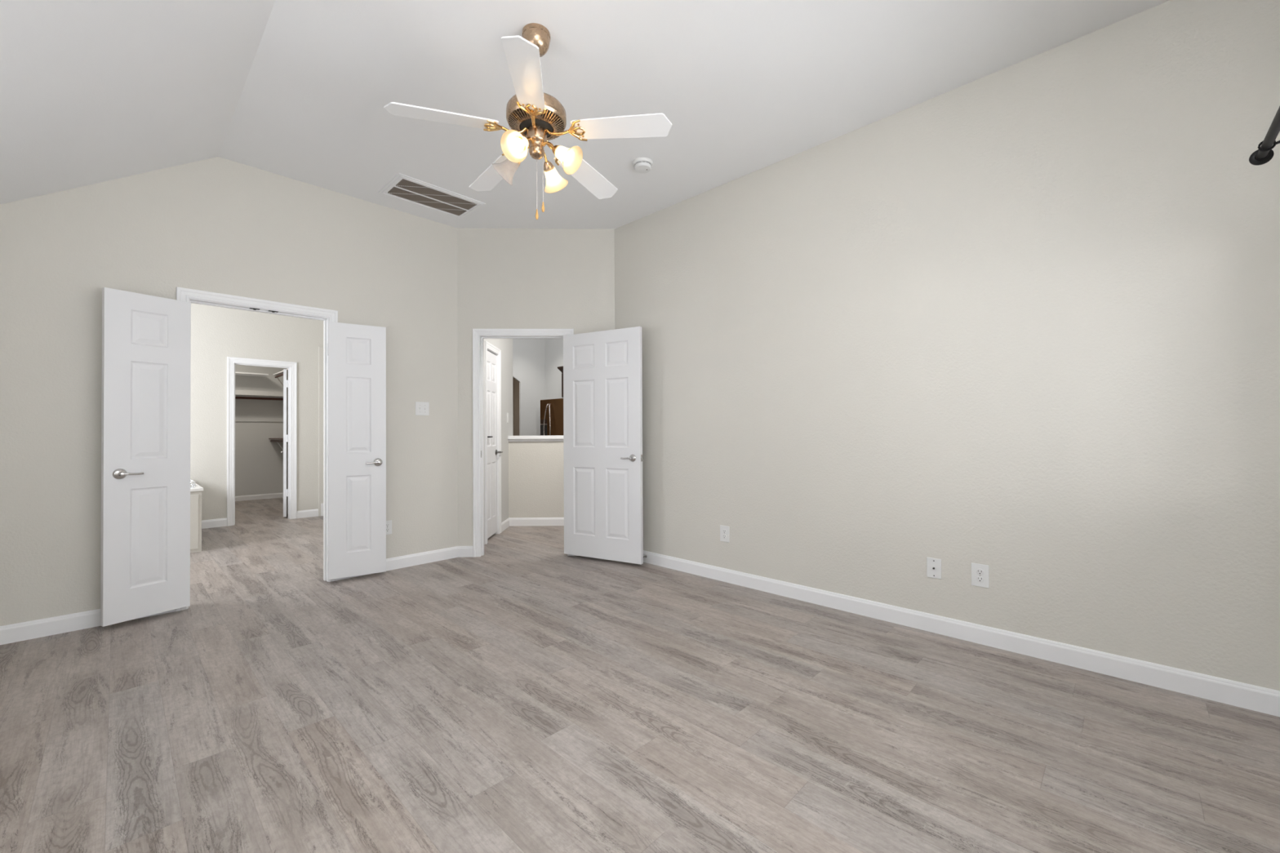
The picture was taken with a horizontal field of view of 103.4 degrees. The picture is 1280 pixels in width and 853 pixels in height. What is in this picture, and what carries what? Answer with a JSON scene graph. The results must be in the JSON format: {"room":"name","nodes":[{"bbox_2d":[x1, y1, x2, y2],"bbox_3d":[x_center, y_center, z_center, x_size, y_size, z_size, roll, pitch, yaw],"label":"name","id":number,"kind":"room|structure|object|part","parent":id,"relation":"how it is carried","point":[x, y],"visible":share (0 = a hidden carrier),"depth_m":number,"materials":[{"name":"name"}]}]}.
{"room":"empty bedroom","nodes":[
{"label":"empty bedroom","id":0,"kind":"room"},
{"bbox_2d":[0,156,457,626],"bbox_3d":[-2.780,-0.349,3.645,0.115,3.100,3.075,-1,-1,44],"label":"wall","id":1,"kind":"structure","parent":0,"point":[218,224],"depth_m":3.28,"materials":[{"name":"paint"}]},
{"bbox_2d":[0,608,175,644],"bbox_3d":[-3.406,1.148,2.883,0.014,0.100,1.118,-1,-1,44],"label":"baseboard","id":2,"kind":"structure","parent":1,"relation":"attached to","point":[14,633],"depth_m":2.90,"materials":[{"name":"paint"}]},
{"bbox_2d":[100,287,191,626],"bbox_3d":[-3.063,0.176,3.146,0.161,1.980,0.413,0,-1,19],"label":"door","id":3,"kind":"structure","parent":1,"relation":"in","point":[145,402],"depth_m":3.11,"materials":[{"name":"paint"}]},
{"bbox_3d":[-3.057,0.282,3.022,0.060,0.064,0.123,-1,-1,28],"label":"handle","id":4,"kind":"part","parent":3,"relation":"part of","materials":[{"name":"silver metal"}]},
{"bbox_2d":[175,286,337,611],"bbox_3d":[-2.737,0.146,3.669,0.134,2.110,0.936,-1,-1,44],"label":"trim","id":5,"kind":"structure","parent":1,"relation":"attached to","point":[193,296],"depth_m":3.79,"materials":[{"name":"paint"}]},
{"bbox_2d":[326,321,386,579],"bbox_3d":[-2.224,0.184,3.992,0.401,1.980,0.160,0,-1,-43],"label":"door","id":6,"kind":"structure","parent":1,"relation":"in","point":[356,447],"depth_m":3.99,"materials":[{"name":"paint"}]},
{"bbox_3d":[-2.115,0.286,4.026,0.123,0.064,0.060,0,-1,-34],"label":"handle","id":7,"kind":"part","parent":6,"relation":"part of","materials":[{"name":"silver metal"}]},
{"bbox_2d":[386,520,391,534],"bbox_3d":[-2.113,0.845,4.229,0.009,0.116,0.074,-1,-1,44],"label":"wall outlet","id":8,"kind":"object","parent":1,"relation":"attached to","point":[388,523],"visible":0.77,"depth_m":4.24,"materials":[{"name":"white plastic"}]},
{"bbox_2d":[337,546,457,580],"bbox_3d":[-2.023,1.154,4.314,0.014,0.100,0.991,-1,-1,44],"label":"baseboard","id":9,"kind":"structure","parent":1,"relation":"attached to","point":[401,562],"depth_m":4.41,"materials":[{"name":"paint"}]},
{"bbox_2d":[415,401,429,415],"bbox_3d":[-1.911,-0.157,4.446,0.018,0.118,0.118,-1,-1,44],"label":"light switch","id":10,"kind":"object","parent":1,"relation":"attached to","point":[422,408],"visible":1,"depth_m":4.45,"materials":[{"name":"white plastic"}]},
{"bbox_2d":[190,302,323,519],"bbox_3d":[-5.565,-0.287,5.971,0.115,3.050,4.050,-1,-1,44],"label":"wall","id":11,"kind":"structure","parent":0,"point":[217,333],"depth_m":6.35,"materials":[{"name":"paint"}]},
{"bbox_2d":[201,518,226,528],"bbox_3d":[-5.266,1.188,6.166,0.014,0.100,0.355,-1,-1,44],"label":"baseboard","id":12,"kind":"structure","parent":11,"relation":"attached to","point":[219,522],"depth_m":6.20,"materials":[{"name":"paint"}]},
{"bbox_2d":[226,356,297,526],"bbox_3d":[-4.932,0.186,6.605,0.134,2.109,0.733,-1,-1,44],"label":"trim","id":13,"kind":"structure","parent":11,"relation":"attached to","point":[231,362],"depth_m":6.51,"materials":[{"name":"paint"}]},
{"bbox_2d":[280,368,288,516],"bbox_3d":[-4.945,0.225,7.110,0.157,2.000,0.599,0,-1,-37],"label":"door","id":14,"kind":"structure","parent":11,"relation":"in","point":[285,451],"depth_m":6.86,"materials":[{"name":"paint"}]},
{"bbox_2d":[297,508,318,518],"bbox_3d":[-4.544,1.191,6.913,0.014,0.100,0.253,-1,-1,44],"label":"baseboard","id":15,"kind":"structure","parent":11,"relation":"attached to","point":[311,513],"depth_m":6.91,"materials":[{"name":"paint"}]},
{"bbox_2d":[318,346,323,515],"bbox_3d":[-4.315,0.066,7.156,0.028,2.352,0.407,-1,-1,44],"label":"trim","id":16,"kind":"structure","parent":11,"relation":"attached to","point":[320,348],"depth_m":7.02,"materials":[{"name":"paint"}]},
{"bbox_2d":[320,503,323,515],"bbox_3d":[-4.382,1.154,7.034,0.022,0.175,0.088,-1,-1,44],"label":"trim","id":17,"kind":"structure","parent":11,"relation":"attached to","point":[322,504],"depth_m":7.01,"materials":[{"name":"paint"}]},
{"bbox_2d":[235,364,288,496],"bbox_3d":[-7.038,-0.105,8.506,0.100,2.750,2.050,-1,-1,44],"label":"wall","id":18,"kind":"structure","parent":0,"point":[259,460],"depth_m":8.82,"materials":[{"name":"paint"}]},
{"bbox_2d":[235,372,268,377],"bbox_3d":[-6.994,-0.888,8.230,0.358,0.020,1.490,-1,-1,44],"label":"closet shelf","id":19,"kind":"object","parent":18,"relation":"attached to","point":[236,373],"visible":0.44,"depth_m":8.55,"materials":[{"name":"paint"}]},
{"bbox_2d":[235,390,283,396],"bbox_3d":[-6.871,-0.561,8.353,0.358,0.076,1.839,-1,-1,44],"label":"closet shelf","id":20,"kind":"object","parent":18,"relation":"attached to","point":[242,393],"visible":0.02,"depth_m":8.57,"materials":[{"name":"paint"}]},
{"bbox_2d":[235,493,283,501],"bbox_3d":[-6.990,1.226,8.454,0.014,0.085,1.850,-1,-1,44],"label":"baseboard","id":21,"kind":"structure","parent":18,"relation":"attached to","point":[241,498],"depth_m":8.81,"materials":[{"name":"paint"}]},
{"bbox_2d":[235,417,283,422],"bbox_3d":[-6.994,-0.121,8.464,0.019,0.070,1.830,-1,-1,44],"label":"cleat","id":22,"kind":"object","parent":18,"relation":"attached to","point":[237,419],"visible":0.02,"depth_m":8.82,"materials":[{"name":"paint"}]},
{"bbox_2d":[483,338,513,544],"bbox_3d":[-1.667,-0.561,5.668,0.115,3.550,1.580,0,-1,-1],"label":"wall","id":23,"kind":"structure","parent":0,"point":[505,345],"depth_m":6.05,"materials":[{"name":"paint"}]},
{"bbox_2d":[484,341,501,544],"bbox_3d":[-1.651,0.166,5.499,0.134,2.093,0.587,0,-1,-1],"label":"trim","id":24,"kind":"structure","parent":23,"relation":"attached to","point":[489,347],"depth_m":5.72,"materials":[{"name":"paint"}]},
{"bbox_2d":[487,351,502,538],"bbox_3d":[-1.633,0.191,5.522,0.155,1.987,0.498,0,-1,-1],"label":"door","id":25,"kind":"structure","parent":23,"relation":"in","point":[492,451],"depth_m":5.53,"materials":[{"name":"paint"}]},
{"bbox_2d":[501,518,509,532],"bbox_3d":[-1.600,1.167,5.992,0.014,0.100,0.416,0,-1,-1],"label":"baseboard","id":26,"kind":"structure","parent":23,"relation":"attached to","point":[505,524],"depth_m":5.98,"materials":[{"name":"paint"}]},
{"bbox_2d":[512,377,514,435],"bbox_3d":[-4.338,-0.265,11.704,0.100,3.100,4.400,-1,-1,44],"label":"wall","id":27,"kind":"structure","parent":0,"point":[513,377],"depth_m":12.81,"materials":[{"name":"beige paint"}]},
{"bbox_2d":[514,378,519,435],"bbox_3d":[-2.590,-0.219,12.309,1.574,3.000,0.100,-1,-1,44],"label":"wall","id":28,"kind":"structure","parent":0,"point":[516,382],"depth_m":12.75,"materials":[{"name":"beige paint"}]},
{"bbox_2d":[512,338,545,435],"bbox_3d":[-3.362,-0.534,10.241,0.045,3.600,3.650,-1,-1,44],"label":"wall","id":29,"kind":"structure","parent":0,"point":[528,354],"depth_m":11.18,"materials":[{"name":"paint"}]},
{"bbox_2d":[457,228,614,546],"bbox_3d":[-0.964,-0.348,4.768,1.459,3.100,0.115,0,-1,-2],"label":"wall","id":30,"kind":"structure","parent":0,"point":[508,278],"depth_m":4.71,"materials":[{"name":"paint"}]},
{"bbox_2d":[457,546,473,557],"bbox_3d":[-1.611,1.155,4.670,0.144,0.100,0.014,0,-1,-2],"label":"baseboard","id":31,"kind":"structure","parent":30,"relation":"attached to","point":[463,551],"depth_m":4.66,"materials":[{"name":"paint"}]},
{"bbox_2d":[472,328,574,557],"bbox_3d":[-1.081,0.148,4.750,0.932,2.110,0.134,0,-1,-2],"label":"trim","id":32,"kind":"structure","parent":30,"relation":"attached to","point":[478,335],"depth_m":4.69,"materials":[{"name":"paint"}]},
{"bbox_2d":[563,326,643,564],"bbox_3d":[-0.349,0.161,4.466,0.829,2.010,0.155,-1,-1,26],"label":"door","id":33,"kind":"structure","parent":30,"relation":"in","point":[602,371],"depth_m":4.45,"materials":[{"name":"paint"}]},
{"bbox_3d":[-0.101,0.268,4.294,0.123,0.064,0.060,-1,-1,29],"label":"handle","id":34,"kind":"part","parent":33,"relation":"part of","materials":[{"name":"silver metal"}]},
{"bbox_2d":[508,441,564,517],"bbox_3d":[-0.259,0.682,6.285,2.710,1.062,0.115,0,-1,-1],"label":"wall","id":35,"kind":"structure","parent":0,"point":[535,468],"depth_m":6.21,"materials":[{"name":"paint"}]},
{"bbox_2d":[507,435,563,439],"bbox_3d":[-0.262,0.130,6.332,2.709,0.041,0.280,0,-1,-1],"label":"ledge shelf","id":36,"kind":"object","parent":35,"relation":"on","point":[556,437],"visible":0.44,"depth_m":6.17,"materials":[{"name":"paint"}]},
{"bbox_2d":[508,439,563,441],"bbox_3d":[-0.260,0.163,6.224,2.709,0.028,0.016,0,-1,-1],"label":"trim","id":37,"kind":"structure","parent":35,"relation":"attached to","point":[509,440],"depth_m":6.20,"materials":[{"name":"paint"}]},
{"bbox_2d":[508,517,564,526],"bbox_3d":[-0.255,1.162,6.216,2.710,0.100,0.014,0,-1,-1],"label":"baseboard","id":38,"kind":"structure","parent":35,"relation":"attached to","point":[513,522],"depth_m":6.19,"materials":[{"name":"paint"}]},
{"bbox_2d":[545,338,563,399],"bbox_3d":[0.586,-0.568,8.893,7.506,3.600,0.100,-1,-1,44],"label":"wall","id":39,"kind":"structure","parent":0,"point":[553,347],"depth_m":11.24,"materials":[{"name":"paint"}]},
{"bbox_2d":[557,366,563,397],"bbox_3d":[-1.208,-0.922,10.281,1.042,0.635,0.397,-1,-1,44],"label":"upper cabinet","id":40,"kind":"object","parent":39,"relation":"attached to","point":[560,368],"visible":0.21,"depth_m":10.46,"materials":[{"name":"brown wood"}]},
{"bbox_3d":[-1.209,-1.180,10.283,1.042,0.120,0.397,-1,-1,44],"label":"crown","id":41,"kind":"part","parent":40,"relation":"part of","materials":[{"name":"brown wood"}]},
{"bbox_3d":[-1.463,-0.861,10.332,0.426,0.475,0.020,-1,-1,44],"label":"cabinet door","id":42,"kind":"part","parent":40,"relation":"part of","materials":[{"name":"brown wood"}]},
{"bbox_2d":[0,0,1169,229],"bbox_3d":[-0.619,-1.435,2.252,5.151,1.076,4.309,-1,-1,44],"label":"ceiling","id":43,"kind":"structure","parent":0,"point":[92,91],"depth_m":2.61,"materials":[{"name":"paint"}]},
{"bbox_2d":[377,173,485,218],"bbox_3d":[-1.673,-1.846,4.094,0.422,0.011,0.694,-1,-1,44],"label":"ceiling vent","id":44,"kind":"object","parent":43,"relation":"in","point":[404,188],"visible":1,"depth_m":4.07,"materials":[{"name":"metal"}]},
{"bbox_2d":[383,22,671,219],"bbox_3d":[-0.515,-1.430,2.451,1.206,0.884,1.234,-1,-1,44],"label":"ceiling fan","id":45,"kind":"object","parent":43,"relation":"hanging from","point":[534,117],"visible":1,"depth_m":2.33,"materials":[{"name":"white wood"}]},
{"bbox_3d":[-0.875,-1.370,2.241,0.466,0.060,0.131,0,-1,-25],"label":"blade","id":46,"kind":"part","parent":45,"relation":"part of","materials":[{"name":"white wood"}]},
{"bbox_3d":[-0.771,-1.366,2.721,0.131,0.060,0.466,0,-1,-43],"label":"blade","id":47,"kind":"part","parent":45,"relation":"part of","materials":[{"name":"white wood"}]},
{"bbox_3d":[-0.539,-1.246,2.243,0.122,0.131,0.134,-1,-1,44],"label":"lamp shade","id":48,"kind":"part","parent":45,"relation":"part of","materials":[{"name":"white glass"}]},
{"bbox_3d":[-0.539,-1.262,2.262,0.055,0.066,0.070,-1,-1,44],"label":"bulb","id":49,"kind":"part","parent":45,"relation":"part of","materials":[{"name":"white glass"}]},
{"bbox_3d":[-0.450,-1.375,1.993,0.131,0.060,0.466,0,-1,-7],"label":"blade","id":50,"kind":"part","parent":45,"relation":"part of","materials":[{"name":"white wood"}]},
{"bbox_3d":[-0.513,-1.325,2.349,0.013,0.045,0.071,0,-1,19],"label":"lamp arm","id":51,"kind":"part","parent":45,"relation":"part of","materials":[{"name":"gold metal"}]},
{"bbox_3d":[-0.491,-1.156,2.407,0.002,0.243,0.001,-1,-1,44],"label":"pull chain","id":52,"kind":"part","parent":45,"relation":"part of","materials":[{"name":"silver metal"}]},
{"bbox_3d":[-0.471,-1.324,2.469,0.013,0.045,0.071,0,-1,19],"label":"lamp arm","id":53,"kind":"part","parent":45,"relation":"part of","materials":[{"name":"gold metal"}]},
{"bbox_3d":[-0.432,-1.325,2.388,0.071,0.045,0.013,0,-1,19],"label":"lamp arm","id":54,"kind":"part","parent":45,"relation":"part of","materials":[{"name":"gold metal"}]},
{"bbox_3d":[-0.444,-1.244,2.573,0.122,0.131,0.134,-1,-1,44],"label":"lamp shade","id":55,"kind":"part","parent":45,"relation":"part of","materials":[{"name":"white glass"}]},
{"bbox_3d":[-0.327,-1.246,2.361,0.134,0.131,0.122,-1,-1,44],"label":"lamp shade","id":56,"kind":"part","parent":45,"relation":"part of","materials":[{"name":"white glass"}]},
{"bbox_3d":[-0.346,-1.262,2.361,0.070,0.066,0.055,-1,-1,44],"label":"bulb","id":57,"kind":"part","parent":45,"relation":"part of","materials":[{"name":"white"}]},
{"bbox_3d":[-0.282,-1.369,2.770,0.131,0.060,0.466,-1,-1,29],"label":"blade","id":58,"kind":"part","parent":45,"relation":"part of","materials":[{"name":"white wood"}]},
{"bbox_3d":[-0.084,-1.374,2.321,0.466,0.060,0.131,0,-1,11],"label":"blade","id":59,"kind":"part","parent":45,"relation":"part of","materials":[{"name":"white wood"}]},
{"bbox_2d":[632,157,653,173],"bbox_3d":[0.020,-1.839,3.576,0.144,0.050,0.144,-1,-1,44],"label":"smoke detector","id":60,"kind":"object","parent":43,"relation":"attached to","point":[641,165],"visible":1,"depth_m":3.54,"materials":[{"name":"white plastic"}]},
{"bbox_2d":[0,497,1279,852],"bbox_3d":[-1.720,1.241,5.829,12.000,0.050,10.400,-1,-1,44],"label":"floor","id":61,"kind":"structure","parent":0,"point":[525,695],"depth_m":1.96,"materials":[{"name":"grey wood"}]},
{"bbox_2d":[190,480,203,552],"bbox_3d":[-5.594,0.915,4.709,1.569,0.622,2.182,-1,-1,44],"label":"cabinet","id":62,"kind":"object","parent":61,"relation":"on","point":[195,492],"visible":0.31,"depth_m":4.92,"materials":[{"name":"paint"}]},
{"bbox_2d":[190,479,196,488],"bbox_3d":[-4.547,0.520,5.063,0.379,0.164,0.183,0,-1,14],"label":"tub faucet","id":63,"kind":"object","parent":62,"relation":"on","point":[193,482],"visible":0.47,"depth_m":4.96,"materials":[{"name":"silver metal"}]},
{"bbox_3d":[-4.426,0.556,4.957,0.103,0.088,0.047,0,-1,-19],"label":"tap handle","id":64,"kind":"part","parent":63,"relation":"part of","materials":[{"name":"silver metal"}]},
{"bbox_3d":[-4.463,0.926,4.766,0.009,0.530,0.457,-1,-1,44],"label":"skirt panel","id":65,"kind":"part","parent":62,"relation":"part of","materials":[{"name":"paint"}]},
{"bbox_2d":[540,398,563,435],"bbox_3d":[-1.485,0.356,10.222,0.909,1.800,0.801,-1,-1,44],"label":"refrigerator","id":66,"kind":"object","parent":61,"relation":"on","point":[551,410],"visible":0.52,"depth_m":10.01,"materials":[{"name":"brown metal"}]},
{"bbox_3d":[-1.892,0.328,10.217,0.330,1.740,0.065,-1,-1,44],"label":"freezer door","id":67,"kind":"part","parent":66,"relation":"part of","materials":[{"name":"brown metal"}]},
{"bbox_3d":[-1.870,0.087,10.090,0.121,1.083,0.042,0,-1,2],"label":"door handle","id":68,"kind":"part","parent":66,"relation":"part of","materials":[{"name":"silver metal"}]},
{"bbox_3d":[-1.780,0.086,10.003,0.042,1.083,0.121,0,-1,-4],"label":"door handle","id":69,"kind":"part","parent":66,"relation":"part of","materials":[{"name":"silver metal"}]},
{"bbox_3d":[-1.563,0.323,9.899,0.571,1.740,0.065,-1,-1,44],"label":"fridge door","id":70,"kind":"part","parent":66,"relation":"part of","materials":[{"name":"brown metal"}]},
{"bbox_2d":[614,0,1279,690],"bbox_3d":[1.229,-0.372,3.401,4.112,3.100,0.120,-1,-1,44],"label":"wall","id":71,"kind":"structure","parent":0,"point":[1021,320],"depth_m":2.62,"materials":[{"name":"paint"}]},
{"bbox_2d":[720,524,729,542],"bbox_3d":[0.647,0.821,3.869,0.083,0.123,0.009,-1,-1,44],"label":"wall outlet","id":72,"kind":"object","parent":71,"relation":"attached to","point":[724,530],"visible":1,"depth_m":3.86,"materials":[{"name":"white plastic"}]},
{"bbox_2d":[926,557,941,579],"bbox_3d":[1.670,0.806,2.875,0.073,0.113,0.018,-1,-1,44],"label":"outlet","id":73,"kind":"object","parent":71,"relation":"attached to","point":[933,565],"visible":1,"depth_m":2.88,"materials":[{"name":"white plastic"}]},
{"bbox_2d":[643,550,1279,716],"bbox_3d":[1.177,1.128,3.353,3.912,0.100,0.014,-1,-1,44],"label":"baseboard","id":74,"kind":"structure","parent":71,"relation":"attached to","point":[1242,695],"depth_m":2.60,"materials":[{"name":"paint"}]},
{"bbox_2d":[971,562,989,588],"bbox_3d":[1.832,0.802,2.724,0.080,0.122,0.009,-1,-1,44],"label":"wall outlet","id":75,"kind":"object","parent":71,"relation":"attached to","point":[980,572],"visible":1,"depth_m":2.72,"materials":[{"name":"white plastic"}]},
{"bbox_2d":[976,575,983,582],"bbox_3d":[1.830,0.822,2.722,0.034,0.034,0.002,-1,-1,44],"label":"receptacle","id":76,"kind":"object","parent":75,"relation":"attached to","point":[979,578],"depth_m":2.72,"materials":[{"name":"white plastic"}]},
{"bbox_2d":[976,568,983,575],"bbox_3d":[1.830,0.783,2.723,0.034,0.034,0.002,-1,-1,44],"label":"receptacle","id":77,"kind":"object","parent":75,"relation":"attached to","point":[979,571],"depth_m":2.72,"materials":[{"name":"white plastic"}]},
{"bbox_3d":[-5.348,-0.117,8.229,2.715,2.750,0.100,-1,-1,44],"label":"wall","id":78,"kind":"structure","parent":0,"visible":0},
{"bbox_2d":[235,396,283,400],"bbox_3d":[-6.806,-0.479,8.290,0.038,0.037,1.839,-1,-1,44],"label":"closet rod","id":79,"kind":"object","parent":78,"relation":"attached to","point":[236,397],"visible":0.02,"depth_m":8.60,"materials":[{"name":"brown wood"}]},
{"bbox_2d":[268,438,283,449],"bbox_3d":[-5.838,0.433,8.429,1.679,0.468,0.289,-1,-1,44],"label":"shelf","id":80,"kind":"object","parent":78,"relation":"attached to","point":[277,440],"visible":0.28,"depth_m":8.55,"materials":[{"name":"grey wood"}]},
{"bbox_3d":[-5.912,0.245,8.355,1.679,0.034,0.034,-1,-1,44],"label":"rod","id":81,"kind":"part","parent":80,"relation":"part of","materials":[{"name":"brown wood"}]},
{"bbox_2d":[272,368,288,386],"bbox_3d":[-5.719,-0.668,8.318,1.330,0.468,0.289,-1,-1,44],"label":"shelf","id":82,"kind":"object","parent":78,"relation":"attached to","point":[281,373],"visible":0.2,"depth_m":8.52,"materials":[{"name":"paint"}]},
{"bbox_3d":[1.160,-0.399,0.458,0.120,3.100,4.209,-1,-1,44],"label":"wall","id":83,"kind":"structure","parent":0,"visible":0},
{"bbox_2d":[1248,106,1279,165],"bbox_3d":[1.403,-0.949,0.913,0.152,0.104,2.194,-1,-1,44],"label":"curtain rod","id":84,"kind":"object","parent":83,"relation":"attached to","point":[1264,153],"visible":1,"depth_m":1.65,"materials":[{"name":"black metal"}]},
{"bbox_3d":[1.368,-0.924,0.947,0.025,0.025,2.158,-1,-1,44],"label":"rod","id":85,"kind":"part","parent":84,"relation":"part of","materials":[{"name":"black metal"}]}
]}

